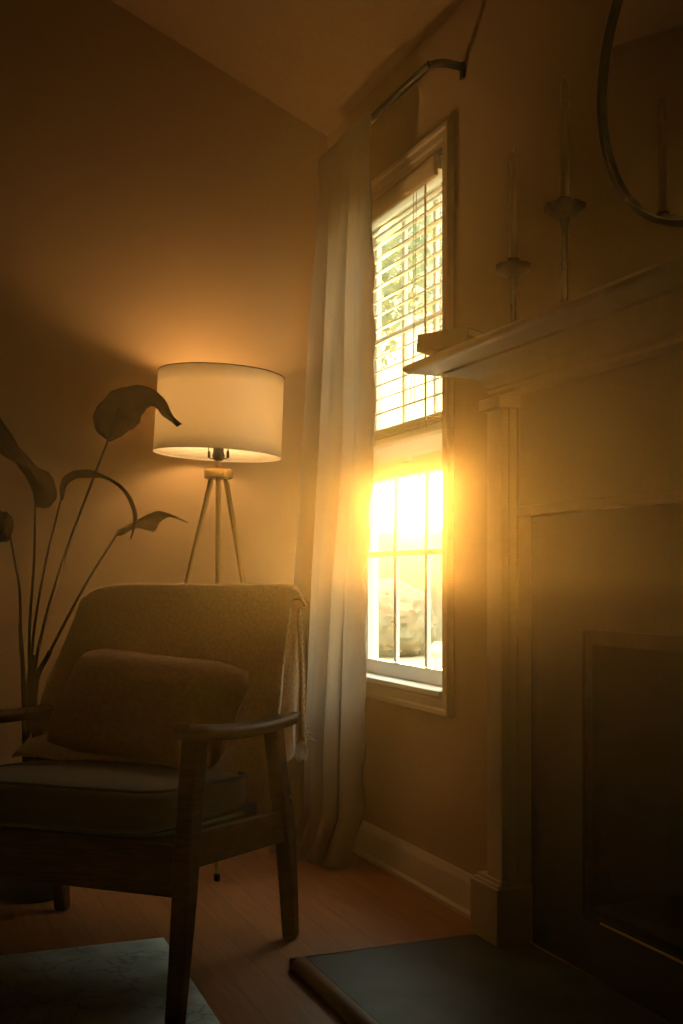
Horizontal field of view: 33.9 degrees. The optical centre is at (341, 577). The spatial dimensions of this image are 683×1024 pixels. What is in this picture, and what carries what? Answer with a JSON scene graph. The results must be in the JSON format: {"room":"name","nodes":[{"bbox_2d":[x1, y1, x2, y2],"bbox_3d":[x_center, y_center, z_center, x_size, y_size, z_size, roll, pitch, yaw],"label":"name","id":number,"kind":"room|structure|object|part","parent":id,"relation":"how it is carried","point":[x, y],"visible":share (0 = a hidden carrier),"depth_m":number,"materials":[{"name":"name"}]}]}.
{"room":"living room","nodes":[
{"label":"living room","id":0,"kind":"room"},
{"bbox_2d":[0,0,326,803],"bbox_3d":[-2.292,-0.885,3.222,4.800,3.630,0.100,0,0,-22],"label":"wall","id":1,"kind":"structure","parent":0,"point":[158,209],"depth_m":3.81,"materials":[{"name":"paint"}]},
{"bbox_2d":[0,846,474,1023],"bbox_3d":[-1.047,0.980,0.328,4.910,0.100,6.400,0,0,-22],"label":"floor","id":2,"kind":"structure","parent":0,"point":[241,956],"depth_m":3.01,"materials":[{"name":"brown wood"}]},
{"bbox_2d":[0,385,188,903],"bbox_3d":[-0.785,0.173,3.232,0.653,1.515,0.517,0,0,-22],"label":"potted plant","id":3,"kind":"object","parent":2,"relation":"on","point":[120,412],"visible":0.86,"depth_m":3.20,"materials":[{"name":"green plant"}]},
{"bbox_3d":[-0.921,0.295,3.203,0.019,0.831,0.172,0,0,-3],"label":"stem","id":4,"kind":"part","parent":3,"relation":"part of","materials":[{"name":"green plant"}]},
{"bbox_3d":[-0.915,0.805,3.300,0.292,0.250,0.292,0,0,-22],"label":"pot","id":5,"kind":"part","parent":3,"relation":"part of","materials":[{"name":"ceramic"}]},
{"bbox_3d":[-0.876,0.248,3.176,0.016,0.924,0.271,0,0,-21],"label":"stem","id":6,"kind":"part","parent":3,"relation":"part of","materials":[{"name":"green plant"}]},
{"bbox_3d":[-0.869,0.240,3.275,0.140,0.940,0.015,0,0,36],"label":"stem","id":7,"kind":"part","parent":3,"relation":"part of","materials":[{"name":"green plant"}]},
{"bbox_3d":[-0.774,0.112,3.253,0.221,1.197,0.207,0,0,-22],"label":"stem","id":8,"kind":"part","parent":3,"relation":"part of","materials":[{"name":"green plant"}]},
{"bbox_3d":[-0.785,0.289,3.310,0.252,0.841,0.018,0,0,2],"label":"stem","id":9,"kind":"part","parent":3,"relation":"part of","materials":[{"name":"green plant"}]},
{"bbox_2d":[0,937,220,1023],"bbox_3d":[-1.281,0.931,1.697,2.454,0.005,1.777,0,0,-22],"label":"area rug","id":10,"kind":"object","parent":2,"relation":"on","point":[125,982],"visible":0.9,"depth_m":2.54,"materials":[{"name":"grey carpet"}]},
{"bbox_2d":[0,704,299,1023],"bbox_3d":[-0.535,0.485,2.804,0.772,0.887,0.800,0,0,21],"label":"armchair","id":11,"kind":"object","parent":10,"relation":"on","point":[137,828],"visible":0.68,"depth_m":2.44,"materials":[{"name":"brown wood"}]},
{"bbox_3d":[-0.881,0.341,2.878,0.072,0.069,0.607,0,0,21],"label":"armrest","id":12,"kind":"part","parent":11,"relation":"part of","materials":[{"name":"brown wood"}]},
{"bbox_3d":[-0.802,0.639,3.080,0.038,0.577,0.149,0,0,21],"label":"leg","id":13,"kind":"part","parent":11,"relation":"part of","materials":[{"name":"brown wood"}]},
{"bbox_3d":[-0.655,0.620,2.484,0.664,0.109,0.027,0,0,21],"label":"rail","id":14,"kind":"part","parent":11,"relation":"part of","materials":[{"name":"brown wood"}]},
{"bbox_2d":[0,760,244,833],"bbox_3d":[-0.584,0.514,2.673,0.600,0.149,0.514,0,0,20],"label":"seat cushion","id":15,"kind":"object","parent":11,"relation":"on","point":[37,796],"depth_m":2.44,"materials":[{"name":"fabric"}]},
{"bbox_3d":[-0.573,0.582,2.702,0.600,0.027,0.460,0,0,21],"label":"seat","id":16,"kind":"part","parent":11,"relation":"part of","materials":[{"name":"fabric"}]},
{"bbox_2d":[47,647,247,768],"bbox_3d":[-0.492,0.321,2.822,0.526,0.284,0.211,0,0,24],"label":"throw pillow","id":17,"kind":"object","parent":11,"relation":"on","point":[121,703],"visible":0.95,"depth_m":2.76,"materials":[{"name":"fabric"}]},
{"bbox_2d":[11,580,315,814],"bbox_3d":[-0.477,0.322,3.054,0.724,0.631,0.442,0,0,21],"label":"throw blanket","id":18,"kind":"object","parent":11,"relation":"on","point":[257,628],"visible":0.66,"depth_m":3.05,"materials":[{"name":"fabric"}]},
{"bbox_3d":[-0.327,0.624,2.370,0.038,0.608,0.134,0,0,21],"label":"leg","id":19,"kind":"part","parent":11,"relation":"part of","materials":[{"name":"brown wood"}]},
{"bbox_3d":[-0.225,0.341,2.632,0.072,0.069,0.607,0,0,21],"label":"armrest","id":20,"kind":"part","parent":11,"relation":"part of","materials":[{"name":"brown wood"}]},
{"bbox_3d":[-0.241,0.606,2.608,0.353,0.123,0.378,0,0,-22],"label":"rail","id":21,"kind":"part","parent":11,"relation":"part of","materials":[{"name":"brown wood"}]},
{"bbox_3d":[-0.152,0.639,2.836,0.038,0.577,0.149,0,0,21],"label":"leg","id":22,"kind":"part","parent":11,"relation":"part of","materials":[{"name":"brown wood"}]},
{"bbox_2d":[152,362,283,881],"bbox_3d":[-0.406,0.125,3.672,0.544,1.609,0.467,0,0,-22],"label":"floor lamp","id":23,"kind":"object","parent":2,"relation":"on","point":[226,412],"visible":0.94,"depth_m":3.52,"materials":[{"name":"white fabric"}]},
{"bbox_3d":[-0.581,0.299,3.733,0.335,1.257,0.018,0,0,17],"label":"leg","id":24,"kind":"part","parent":23,"relation":"part of","materials":[{"name":"brown wood"}]},
{"bbox_3d":[-0.392,0.299,3.548,0.018,1.256,0.231,0,0,-5],"label":"leg","id":25,"kind":"part","parent":23,"relation":"part of","materials":[{"name":"brown wood"}]},
{"bbox_2d":[212,448,224,460],"bbox_3d":[-0.404,-0.434,3.680,0.042,0.100,0.042,0,0,-22],"label":"socket","id":26,"kind":"object","parent":23,"relation":"attached to","point":[218,454],"depth_m":3.66,"materials":[{"name":"metal"}]},
{"bbox_3d":[-0.404,-0.536,3.681,0.427,0.283,0.420,0,0,-22],"label":"lamp shade","id":27,"kind":"part","parent":23,"relation":"part of","materials":[{"name":"fabric"}]},
{"bbox_3d":[-0.281,0.299,3.751,0.250,1.256,0.018,0,0,-30],"label":"leg","id":28,"kind":"part","parent":23,"relation":"part of","materials":[{"name":"brown wood"}]},
{"bbox_2d":[289,933,672,1023],"bbox_3d":[0.441,0.913,2.046,0.586,0.033,1.553,0,0,-22],"label":"hearth","id":29,"kind":"object","parent":2,"relation":"on","point":[461,978],"visible":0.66,"depth_m":2.46,"materials":[{"name":"stone"}]},
{"bbox_3d":[0.189,0.913,1.934,0.034,0.033,1.537,0,0,-22],"label":"edge trim","id":30,"kind":"part","parent":29,"relation":"part of","materials":[{"name":"brown wood"}]},
{"bbox_3d":[0.100,0.913,2.737,0.480,0.033,0.015,0,0,-22],"label":"edge trim","id":31,"kind":"part","parent":29,"relation":"part of","materials":[{"name":"brown wood"}]},
{"bbox_2d":[402,253,682,1023],"bbox_3d":[0.812,0.175,2.191,0.717,1.441,1.720,0,0,-22],"label":"fireplace","id":32,"kind":"object","parent":29,"relation":"on","point":[584,409],"visible":1,"depth_m":2.56,"materials":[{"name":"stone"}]},
{"bbox_2d":[417,336,472,355],"bbox_3d":[0.283,-0.556,2.719,0.140,0.021,0.150,0,0,38],"label":"book","id":33,"kind":"object","parent":32,"relation":"on","point":[429,348],"visible":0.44,"depth_m":2.67,"materials":[{"name":"paper"}]},
{"bbox_2d":[418,327,483,342],"bbox_3d":[0.284,-0.577,2.720,0.140,0.020,0.150,0,0,37],"label":"book","id":34,"kind":"object","parent":33,"relation":"on","point":[466,331],"visible":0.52,"depth_m":2.65,"materials":[{"name":"paper"}]},
{"bbox_2d":[495,257,531,321],"bbox_3d":[0.401,-0.644,2.610,0.084,0.198,0.084,0,0,-22],"label":"candle holder","id":35,"kind":"object","parent":32,"relation":"on","point":[514,268],"visible":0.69,"depth_m":2.60,"materials":[{"name":"brown metal"}]},
{"bbox_2d":[509,148,517,257],"bbox_3d":[0.401,-0.863,2.610,0.021,0.275,0.021,0,0,-22],"label":"taper candle","id":36,"kind":"object","parent":35,"relation":"on","point":[513,161],"visible":0.83,"depth_m":2.60,"materials":[{"name":"wax"}]},
{"bbox_3d":[0.401,-0.633,2.610,0.024,0.143,0.024,0,0,-22],"label":"stem","id":37,"kind":"part","parent":35,"relation":"part of","materials":[{"name":"brown metal"}]},
{"bbox_3d":[0.401,-0.715,2.610,0.084,0.028,0.084,0,0,-22],"label":"drip dish","id":38,"kind":"part","parent":35,"relation":"part of","materials":[{"name":"brown metal"}]},
{"bbox_2d":[507,257,519,260],"bbox_3d":[0.401,-0.732,2.610,0.029,0.023,0.029,0,0,-22],"label":"candle cup","id":39,"kind":"object","parent":35,"relation":"on","point":[511,258],"depth_m":2.60,"materials":[{"name":"brown metal"}]},
{"bbox_2d":[402,253,682,378],"bbox_3d":[0.608,-0.531,2.107,0.276,0.028,1.720,0,0,-22],"label":"mantel shelf","id":40,"kind":"object","parent":32,"relation":"attached to","point":[655,288],"depth_m":2.27,"materials":[{"name":"paint"}]},
{"bbox_3d":[0.645,-0.481,2.123,0.195,0.071,1.592,0,0,-22],"label":"crown moulding","id":41,"kind":"part","parent":32,"relation":"part of","materials":[{"name":"paint"}]},
{"bbox_2d":[543,196,585,301],"bbox_3d":[0.481,-0.682,2.414,0.088,0.273,0.088,0,0,0],"label":"candle holder","id":42,"kind":"object","parent":32,"relation":"on","point":[563,209],"visible":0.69,"depth_m":2.41,"materials":[{"name":"brown metal"}]},
{"bbox_3d":[0.481,-0.670,2.414,0.024,0.218,0.024,0,0,-22],"label":"stem","id":43,"kind":"part","parent":42,"relation":"part of","materials":[{"name":"brown metal"}]},
{"bbox_3d":[0.481,-0.789,2.414,0.087,0.028,0.087,0,0,0],"label":"drip dish","id":44,"kind":"part","parent":42,"relation":"part of","materials":[{"name":"brown metal"}]},
{"bbox_2d":[558,196,570,198],"bbox_3d":[0.481,-0.807,2.414,0.029,0.023,0.029,0,0,-22],"label":"candle cup","id":45,"kind":"object","parent":42,"relation":"on","point":[565,197],"depth_m":2.40,"materials":[{"name":"brown metal"}]},
{"bbox_2d":[560,74,569,196],"bbox_3d":[0.481,-0.943,2.414,0.021,0.285,0.021,0,0,-22],"label":"taper candle","id":46,"kind":"object","parent":42,"relation":"on","point":[564,87],"visible":0.81,"depth_m":2.41,"materials":[{"name":"wax"}]},
{"bbox_3d":[0.714,0.445,2.151,0.004,0.658,0.868,0,0,-22],"label":"firebox frame","id":47,"kind":"part","parent":32,"relation":"part of","materials":[{"name":"black metal"}]},
{"bbox_3d":[0.724,0.765,2.117,0.004,0.005,0.790,0,0,-22],"label":"frame trim","id":48,"kind":"part","parent":32,"relation":"part of","materials":[{"name":"gold metal"}]},
{"bbox_2d":[111,0,463,135],"bbox_3d":[-1.047,-2.181,0.328,4.910,1.238,6.400,0,0,-22],"label":"ceiling","id":49,"kind":"structure","parent":0,"point":[317,61],"depth_m":3.64,"materials":[{"name":"paint"}]},
{"bbox_2d":[327,0,682,1023],"bbox_3d":[1.174,-0.340,1.237,0.110,2.540,6.400,0,0,-22],"label":"wall","id":50,"kind":"structure","parent":0,"point":[425,774],"depth_m":3.03,"materials":[{"name":"paint"}]},
{"bbox_2d":[365,119,453,717],"bbox_3d":[0.203,-0.453,3.602,0.154,1.697,0.869,0,0,-22],"label":"window","id":51,"kind":"structure","parent":50,"relation":"in","point":[426,688],"depth_m":3.49,"materials":[{"name":"paint"}]},
{"bbox_3d":[0.217,-0.029,3.608,0.030,0.714,0.753,0,0,-22],"label":"sash","id":52,"kind":"part","parent":51,"relation":"part of","materials":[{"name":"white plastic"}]},
{"bbox_3d":[0.203,0.334,3.602,0.154,0.016,0.777,0,0,-22],"label":"sill","id":53,"kind":"part","parent":51,"relation":"part of","materials":[{"name":"white plastic"}]},
{"bbox_2d":[372,153,441,450],"bbox_3d":[0.161,-0.828,3.585,0.078,0.792,0.745,0,0,-22],"label":"window blind","id":54,"kind":"object","parent":51,"relation":"attached to","point":[428,175],"visible":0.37,"depth_m":3.43,"materials":[{"name":"white plastic"}]},
{"bbox_3d":[0.111,-0.811,3.806,0.002,0.742,0.002,0,0,14],"label":"ladder cord","id":55,"kind":"part","parent":54,"relation":"part of","materials":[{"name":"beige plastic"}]},
{"bbox_3d":[0.173,-0.442,3.590,0.050,0.020,0.741,0,0,-22],"label":"rail","id":56,"kind":"part","parent":54,"relation":"part of","materials":[{"name":"beige"}]},
{"bbox_3d":[0.216,-0.832,3.398,0.005,0.685,0.057,0,0,-22],"label":"lift cord","id":57,"kind":"part","parent":54,"relation":"part of","materials":[{"name":"white fabric"}]},
{"bbox_3d":[0.219,-0.848,3.390,0.006,0.655,0.003,0,0,41],"label":"lift cord","id":58,"kind":"part","parent":54,"relation":"part of","materials":[{"name":"white fabric"}]},
{"bbox_3d":[0.297,-0.811,3.353,0.002,0.742,0.002,0,0,32],"label":"ladder cord","id":59,"kind":"part","parent":54,"relation":"part of","materials":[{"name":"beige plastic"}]},
{"bbox_3d":[0.246,-0.777,3.620,0.028,0.894,0.753,0,0,-22],"label":"sash","id":60,"kind":"part","parent":51,"relation":"part of","materials":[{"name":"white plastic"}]},
{"bbox_2d":[352,820,473,919],"bbox_3d":[0.183,0.873,3.479,0.024,0.114,1.300,0,0,-22],"label":"baseboard","id":61,"kind":"structure","parent":50,"relation":"attached to","point":[440,880],"depth_m":3.37,"materials":[{"name":"paint"}]},
{"bbox_2d":[372,59,464,122],"bbox_3d":[0.134,-1.415,3.490,0.107,0.047,0.857,0,0,-22],"label":"curtain rod","id":62,"kind":"object","parent":50,"relation":"attached to","point":[435,63],"visible":0.54,"depth_m":3.16,"materials":[{"name":"metal"}]},
{"bbox_2d":[270,109,375,868],"bbox_3d":[-0.061,-0.262,3.618,0.195,2.360,0.451,0,0,-28],"label":"curtain","id":63,"kind":"object","parent":62,"relation":"hanging from","point":[337,470],"visible":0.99,"depth_m":3.61,"materials":[{"name":"fabric"}]},
{"bbox_2d":[597,0,682,226],"bbox_3d":[0.720,-1.065,2.172,0.019,0.738,0.738,0,0,-22],"label":"wall mirror","id":64,"kind":"object","parent":50,"relation":"attached to","point":[640,84],"visible":1,"depth_m":2.36,"materials":[{"name":"metal"}]},
{"label":"outside","id":65,"kind":"structure","parent":0,"visible":0},
{"bbox_2d":[379,641,441,668],"bbox_3d":[19.078,1.630,34.829,58.290,0.100,110.000,0,0,-22],"label":"ground","id":66,"kind":"structure","parent":65,"point":[436,646],"depth_m":21.98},
{"bbox_2d":[379,577,437,657],"bbox_3d":[0.841,0.790,23.051,2.371,1.600,2.296,0,0,-22],"label":"shrub","id":67,"kind":"object","parent":66,"relation":"on","point":[411,600],"visible":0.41,"depth_m":22.17,"materials":[{"name":"green plant"}]},
{"bbox_2d":[379,530,441,640],"bbox_3d":[3.164,0.071,29.169,21.926,3.038,2.233,0,0,-3],"label":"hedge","id":68,"kind":"object","parent":66,"relation":"on","point":[411,568],"visible":0.02,"depth_m":28.18,"materials":[{"name":"green plant"}]},
{"bbox_2d":[382,206,441,368],"bbox_3d":[-0.404,-3.046,17.231,4.000,9.276,4.426,0,0,5],"label":"tree","id":69,"kind":"object","parent":66,"relation":"on","point":[389,288],"visible":0.02,"depth_m":16.94,"materials":[{"name":"green plant"}]},
{"bbox_2d":[415,221,441,331],"bbox_3d":[3.136,-2.877,20.168,3.897,8.938,3.965,0,0,-22],"label":"tree","id":70,"kind":"object","parent":66,"relation":"on","point":[430,308],"visible":0.02,"depth_m":20.21,"materials":[{"name":"green plant"}]}
]}

